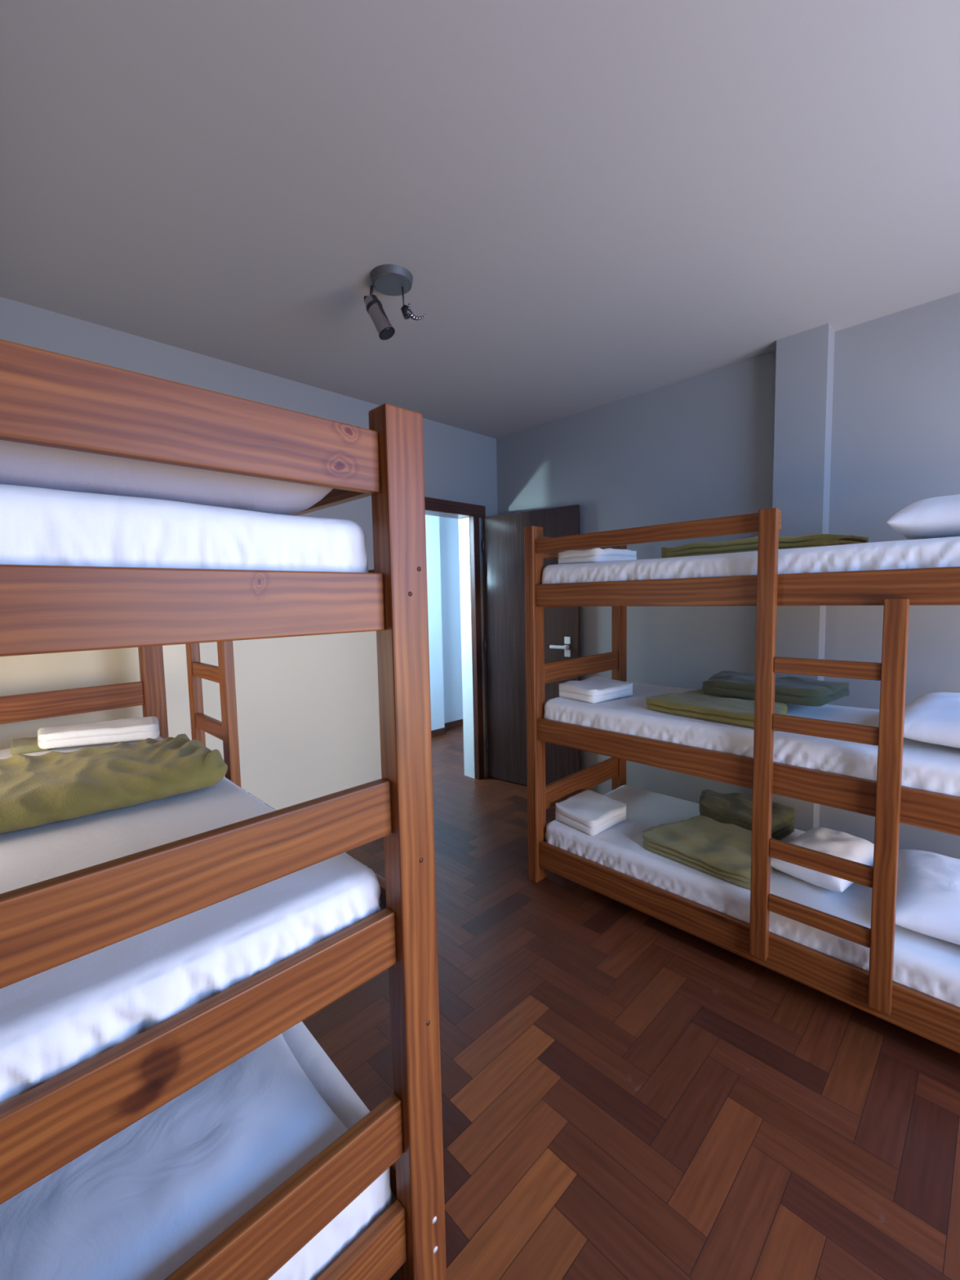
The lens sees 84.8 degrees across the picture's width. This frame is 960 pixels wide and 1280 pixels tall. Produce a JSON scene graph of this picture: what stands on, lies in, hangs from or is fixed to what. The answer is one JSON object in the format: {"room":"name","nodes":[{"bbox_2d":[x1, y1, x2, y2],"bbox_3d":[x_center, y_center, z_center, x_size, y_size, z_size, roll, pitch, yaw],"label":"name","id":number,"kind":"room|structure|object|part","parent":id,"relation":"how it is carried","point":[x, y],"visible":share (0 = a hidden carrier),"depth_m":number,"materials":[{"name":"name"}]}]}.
{"room":"hostel dormitory room","nodes":[
{"label":"hostel dormitory room","id":0,"kind":"room"},
{"bbox_2d":[0,296,497,810],"bbox_3d":[-1.110,-0.132,3.072,3.660,2.660,0.140,-6,6,-44],"label":"wall","id":1,"kind":"structure","parent":0,"point":[308,713],"depth_m":2.96,"materials":[{"name":"beige paint"}]},
{"bbox_2d":[424,497,581,785],"bbox_3d":[-0.034,0.074,3.585,1.119,2.125,0.962,-6,6,-44],"label":"door","id":2,"kind":"structure","parent":1,"relation":"in","point":[503,543],"depth_m":3.97,"materials":[{"name":"brown wood"}]},
{"bbox_3d":[0.558,0.048,3.668,0.140,0.140,0.050,2,6,37],"label":"handle","id":3,"kind":"part","parent":2,"relation":"part of","materials":[{"name":"white metal"}]},
{"bbox_2d":[425,515,462,730],"bbox_3d":[-0.981,-0.291,5.040,3.300,2.660,0.240,-6,6,-44],"label":"wall","id":4,"kind":"structure","parent":0,"point":[442,553],"depth_m":5.64,"materials":[{"name":"paint"}]},
{"bbox_2d":[431,727,445,737],"bbox_3d":[-1.203,1.038,4.720,2.350,0.070,0.015,-6,6,-44],"label":"baseboard","id":5,"kind":"structure","parent":4,"relation":"attached to","point":[439,731],"depth_m":5.47,"materials":[{"name":"brown wood"}]},
{"bbox_2d":[444,719,462,729],"bbox_3d":[-0.164,0.920,5.939,0.850,0.070,0.015,-6,6,-44],"label":"baseboard","id":6,"kind":"structure","parent":4,"relation":"attached to","point":[449,725],"depth_m":5.80,"materials":[{"name":"brown wood"}]},
{"bbox_2d":[0,0,959,439],"bbox_3d":[0.387,-1.416,1.423,3.660,0.100,4.477,-6,6,-44],"label":"ceiling","id":7,"kind":"structure","parent":0,"point":[586,204],"depth_m":1.56,"materials":[{"name":"paint"}]},
{"bbox_2d":[364,264,425,340],"bbox_3d":[-0.336,-1.285,2.043,0.182,0.229,0.169,-6,6,-44],"label":"ceiling spotlight","id":8,"kind":"object","parent":7,"relation":"attached to","point":[386,279],"visible":1,"depth_m":2.01,"materials":[{"name":"metal"}]},
{"bbox_3d":[-0.424,-1.336,2.034,0.045,0.065,0.028,-1,5,0],"label":"arm","id":9,"kind":"part","parent":8,"relation":"part of","materials":[{"name":"black plastic"}]},
{"bbox_3d":[-0.358,-1.182,2.028,0.051,0.024,0.049,-6,6,-44],"label":"bulb","id":10,"kind":"part","parent":8,"relation":"part of","materials":[{"name":"black glass"}]},
{"bbox_3d":[-0.340,-1.384,2.029,0.164,0.030,0.164,-6,6,-44],"label":"mounting plate","id":11,"kind":"part","parent":8,"relation":"part of","materials":[{"name":"metal"}]},
{"bbox_3d":[-0.285,-1.314,2.047,0.044,0.115,0.044,-6,6,-44],"label":"arm","id":12,"kind":"part","parent":8,"relation":"part of","materials":[{"name":"black plastic"}]},
{"bbox_2d":[302,724,959,1279],"bbox_3d":[0.319,1.229,2.686,4.960,0.050,6.140,-6,6,-44],"label":"floor","id":13,"kind":"structure","parent":0,"point":[628,1094],"depth_m":1.50,"materials":[{"name":"brown wood"}]},
{"bbox_2d":[0,338,446,1279],"bbox_3d":[-1.054,0.455,1.395,0.882,1.755,1.902,-6,6,-44],"label":"bunk bed","id":14,"kind":"object","parent":13,"relation":"on","point":[48,398],"visible":0.7,"depth_m":0.81,"materials":[{"name":"brown wood"}]},
{"bbox_3d":[-1.707,0.254,2.027,0.701,0.101,0.025,-6,6,-44],"label":"rail","id":15,"kind":"part","parent":14,"relation":"part of","materials":[{"name":"brown wood"}]},
{"bbox_3d":[-1.430,0.389,2.319,0.082,1.755,0.055,-6,6,-44],"label":"post","id":16,"kind":"part","parent":14,"relation":"part of","materials":[{"name":"brown wood"}]},
{"bbox_2d":[0,484,368,572],"bbox_3d":[-1.077,-0.159,1.335,0.746,0.152,1.789,-6,6,-44],"label":"mattress","id":17,"kind":"object","parent":14,"relation":"on","point":[38,526],"visible":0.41,"depth_m":0.72,"materials":[{"name":"white fabric"}]},
{"bbox_2d":[0,440,333,515],"bbox_3d":[-0.661,-0.281,0.864,0.683,0.158,0.449,-6,6,-44],"label":"pillow","id":18,"kind":"object","parent":17,"relation":"on","point":[24,464],"visible":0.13,"depth_m":0.76,"materials":[{"name":"white fabric"}]},
{"bbox_3d":[-0.433,-0.286,0.678,0.701,0.104,0.025,-6,6,-44],"label":"rail","id":19,"kind":"part","parent":14,"relation":"part of","materials":[{"name":"brown wood"}]},
{"bbox_2d":[0,736,381,1105],"bbox_3d":[-1.063,0.494,1.388,0.757,0.141,1.798,-6,6,-44],"label":"mattress","id":20,"kind":"object","parent":14,"relation":"on","point":[53,1021],"visible":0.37,"depth_m":0.84,"materials":[{"name":"white fabric"}]},
{"bbox_2d":[10,737,51,755],"bbox_3d":[-1.631,0.381,1.909,0.111,0.032,0.159,-5,6,-40],"label":"washcloth","id":21,"kind":"object","parent":20,"relation":"on","point":[21,745],"visible":0.72,"depth_m":1.86,"materials":[{"name":"yellow fabric"}]},
{"bbox_2d":[37,715,159,748],"bbox_3d":[-1.408,0.342,1.943,0.384,0.057,0.193,-4,5,-29],"label":"towel","id":22,"kind":"object","parent":20,"relation":"on","point":[135,728],"visible":1,"depth_m":1.90,"materials":[{"name":"white fabric"}]},
{"bbox_2d":[0,733,227,834],"bbox_3d":[-1.153,0.373,1.445,0.724,0.099,0.641,-6,6,-44],"label":"blanket","id":23,"kind":"object","parent":20,"relation":"on","point":[53,786],"visible":1,"depth_m":1.35,"materials":[{"name":"green fabric"}]},
{"bbox_3d":[-0.428,-0.044,0.697,0.701,0.102,0.025,-6,6,-44],"label":"rail","id":24,"kind":"part","parent":14,"relation":"part of","materials":[{"name":"brown wood"}]},
{"bbox_3d":[-0.420,0.331,0.727,0.701,0.101,0.025,-6,6,-44],"label":"rail","id":25,"kind":"part","parent":14,"relation":"part of","materials":[{"name":"brown wood"}]},
{"bbox_3d":[-0.415,0.582,0.747,0.701,0.102,0.025,-6,6,-44],"label":"rail","id":26,"kind":"part","parent":14,"relation":"part of","materials":[{"name":"brown wood"}]},
{"bbox_3d":[-0.407,0.965,0.778,0.701,0.115,0.025,-6,6,-44],"label":"rail","id":27,"kind":"part","parent":14,"relation":"part of","materials":[{"name":"brown wood"}]},
{"bbox_3d":[-0.772,0.528,1.680,0.025,0.108,1.789,-6,6,-44],"label":"rail","id":28,"kind":"part","parent":14,"relation":"part of","materials":[{"name":"brown wood"}]},
{"bbox_2d":[268,1021,391,1279],"bbox_3d":[-1.053,1.084,1.435,0.745,0.204,1.790,-6,6,-44],"label":"mattress","id":29,"kind":"object","parent":14,"relation":"on","point":[311,1261],"visible":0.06,"depth_m":1.03,"materials":[{"name":"white fabric"}]},
{"bbox_2d":[0,1033,347,1279],"bbox_3d":[-0.603,0.981,0.947,0.644,0.118,0.429,-5,6,-43],"label":"blanket","id":30,"kind":"object","parent":29,"relation":"on","point":[140,1203],"visible":0.7,"depth_m":0.91,"materials":[{"name":"white fabric"}]},
{"bbox_3d":[-0.529,-0.337,1.346,0.025,0.064,1.046,-6,6,-44],"label":"guard rail","id":31,"kind":"part","parent":14,"relation":"part of","materials":[{"name":"brown wood"}]},
{"bbox_3d":[-0.403,1.192,0.796,0.701,0.114,0.025,-6,6,-44],"label":"rail","id":32,"kind":"part","parent":14,"relation":"part of","materials":[{"name":"brown wood"}]},
{"bbox_3d":[-0.759,1.158,1.730,0.025,0.127,1.789,-6,6,-44],"label":"rail","id":33,"kind":"part","parent":14,"relation":"part of","materials":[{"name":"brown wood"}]},
{"bbox_3d":[-0.133,0.467,1.009,0.082,1.755,0.055,-6,6,-44],"label":"post","id":34,"kind":"part","parent":14,"relation":"part of","materials":[{"name":"brown wood"}]},
{"bbox_2d":[524,507,959,1053],"bbox_3d":[1.196,0.344,2.205,0.882,1.755,1.900,-6,6,-44],"label":"bunk bed","id":35,"kind":"object","parent":13,"relation":"on","point":[874,991],"visible":0.81,"depth_m":1.80,"materials":[{"name":"brown wood"}]},
{"bbox_3d":[0.274,0.332,2.591,0.082,1.755,0.055,-6,6,-44],"label":"post","id":36,"kind":"part","parent":35,"relation":"part of","materials":[{"name":"brown wood"}]},
{"bbox_3d":[0.547,-0.233,2.818,0.701,0.102,0.025,-6,6,-44],"label":"rail","id":37,"kind":"part","parent":35,"relation":"part of","materials":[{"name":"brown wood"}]},
{"bbox_3d":[0.542,-0.475,2.798,0.701,0.104,0.025,-6,6,-44],"label":"rail","id":38,"kind":"part","parent":35,"relation":"part of","materials":[{"name":"brown wood"}]},
{"bbox_3d":[0.555,0.143,2.848,0.701,0.101,0.025,-6,6,-44],"label":"rail","id":39,"kind":"part","parent":35,"relation":"part of","materials":[{"name":"brown wood"}]},
{"bbox_3d":[0.567,0.776,2.898,0.701,0.115,0.025,-6,6,-44],"label":"rail","id":40,"kind":"part","parent":35,"relation":"part of","materials":[{"name":"brown wood"}]},
{"bbox_3d":[0.832,0.277,3.140,0.082,1.755,0.055,-6,6,-44],"label":"post","id":41,"kind":"part","parent":35,"relation":"part of","materials":[{"name":"brown wood"}]},
{"bbox_3d":[0.639,-0.423,2.130,0.025,0.064,1.046,-6,6,-44],"label":"guard rail","id":42,"kind":"part","parent":35,"relation":"part of","materials":[{"name":"brown wood"}]},
{"bbox_3d":[0.904,-0.176,1.885,0.025,0.106,1.789,-6,6,-44],"label":"rail","id":43,"kind":"part","parent":35,"relation":"part of","materials":[{"name":"brown wood"}]},
{"bbox_3d":[0.917,0.473,1.937,0.025,0.108,1.789,-6,6,-44],"label":"rail","id":44,"kind":"part","parent":35,"relation":"part of","materials":[{"name":"brown wood"}]},
{"bbox_3d":[0.930,1.104,1.987,0.025,0.127,1.789,-6,6,-44],"label":"rail","id":45,"kind":"part","parent":35,"relation":"part of","materials":[{"name":"brown wood"}]},
{"bbox_2d":[542,536,959,584],"bbox_3d":[1.192,-0.273,2.165,0.799,0.154,1.806,-6,6,-44],"label":"mattress","id":46,"kind":"object","parent":35,"relation":"on","point":[944,552],"visible":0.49,"depth_m":1.77,"materials":[{"name":"white fabric"}]},
{"bbox_2d":[558,547,636,564],"bbox_3d":[0.575,-0.401,2.547,0.342,0.067,0.272,-5,6,-39],"label":"towel","id":47,"kind":"object","parent":46,"relation":"on","point":[597,554],"visible":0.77,"depth_m":2.43,"materials":[{"name":"white fabric"}]},
{"bbox_2d":[661,533,868,558],"bbox_3d":[1.195,-0.397,2.276,0.347,0.077,0.752,-5,6,-41],"label":"blanket","id":48,"kind":"object","parent":46,"relation":"on","point":[817,540],"visible":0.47,"depth_m":2.13,"materials":[{"name":"green fabric"}]},
{"bbox_2d":[886,493,959,539],"bbox_3d":[1.617,-0.393,1.691,0.429,0.145,0.605,3,6,44],"label":"pillow","id":49,"kind":"object","parent":46,"relation":"on","point":[939,517],"visible":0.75,"depth_m":1.58,"materials":[{"name":"white fabric"}]},
{"bbox_2d":[543,681,959,796],"bbox_3d":[1.203,0.376,2.215,0.801,0.153,1.806,-6,6,-44],"label":"mattress","id":50,"kind":"object","parent":35,"relation":"on","point":[929,766],"visible":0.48,"depth_m":1.97,"materials":[{"name":"white fabric"}]},
{"bbox_2d":[559,675,632,702],"bbox_3d":[0.580,0.243,2.633,0.343,0.069,0.270,-5,6,-38],"label":"towel","id":51,"kind":"object","parent":50,"relation":"on","point":[595,689],"visible":1,"depth_m":2.54,"materials":[{"name":"white fabric"}]},
{"bbox_2d":[645,670,848,731],"bbox_3d":[1.149,0.234,2.273,0.664,0.124,0.598,-5,6,-38],"label":"blanket","id":52,"kind":"object","parent":50,"relation":"on","point":[727,696],"visible":0.84,"depth_m":2.17,"materials":[{"name":"green fabric"}]},
{"bbox_2d":[903,692,959,748],"bbox_3d":[1.651,0.262,1.721,0.605,0.136,0.429,-5,6,-42],"label":"pillow","id":53,"kind":"object","parent":50,"relation":"on","point":[934,717],"visible":0.85,"depth_m":1.63,"materials":[{"name":"white fabric"}]},
{"bbox_2d":[545,784,959,1007],"bbox_3d":[1.216,0.994,2.266,0.794,0.159,1.798,-6,6,-44],"label":"mattress","id":54,"kind":"object","parent":35,"relation":"on","point":[929,965],"visible":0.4,"depth_m":2.00,"materials":[{"name":"white fabric"}]},
{"bbox_2d":[555,789,626,835],"bbox_3d":[0.561,0.858,2.644,0.341,0.080,0.282,-6,6,-44],"label":"towel","id":55,"kind":"object","parent":54,"relation":"on","point":[590,812],"visible":1,"depth_m":2.57,"materials":[{"name":"white fabric"}]},
{"bbox_2d":[642,789,795,889],"bbox_3d":[1.102,0.849,2.362,0.681,0.122,0.510,-6,6,-44],"label":"blanket","id":56,"kind":"object","parent":54,"relation":"on","point":[717,842],"visible":0.79,"depth_m":2.31,"materials":[{"name":"green fabric"}]},
{"bbox_2d":[770,826,874,892],"bbox_3d":[1.390,0.859,2.104,0.449,0.126,0.263,-4,6,-36],"label":"pillow","id":57,"kind":"object","parent":54,"relation":"on","point":[840,844],"visible":0.7,"depth_m":2.04,"materials":[{"name":"white fabric"}]},
{"bbox_2d":[895,848,959,945],"bbox_3d":[1.660,0.877,1.788,0.429,0.132,0.586,3,6,41],"label":"pillow","id":58,"kind":"object","parent":54,"relation":"on","point":[928,891],"visible":0.85,"depth_m":1.73,"materials":[{"name":"white fabric"}]},
{"bbox_2d":[496,292,959,858],"bbox_3d":[1.673,-0.164,2.771,0.120,2.660,4.197,-6,6,-44],"label":"wall","id":59,"kind":"structure","parent":0,"point":[700,446],"depth_m":2.86,"materials":[{"name":"grey paint"}]},
{"bbox_2d":[772,323,835,831],"bbox_3d":[1.611,-0.155,2.664,0.120,2.660,0.220,-6,6,-44],"label":"column","id":60,"kind":"structure","parent":59,"relation":"attached to","point":[803,399],"depth_m":2.56,"materials":[{"name":"grey paint"}]}
]}

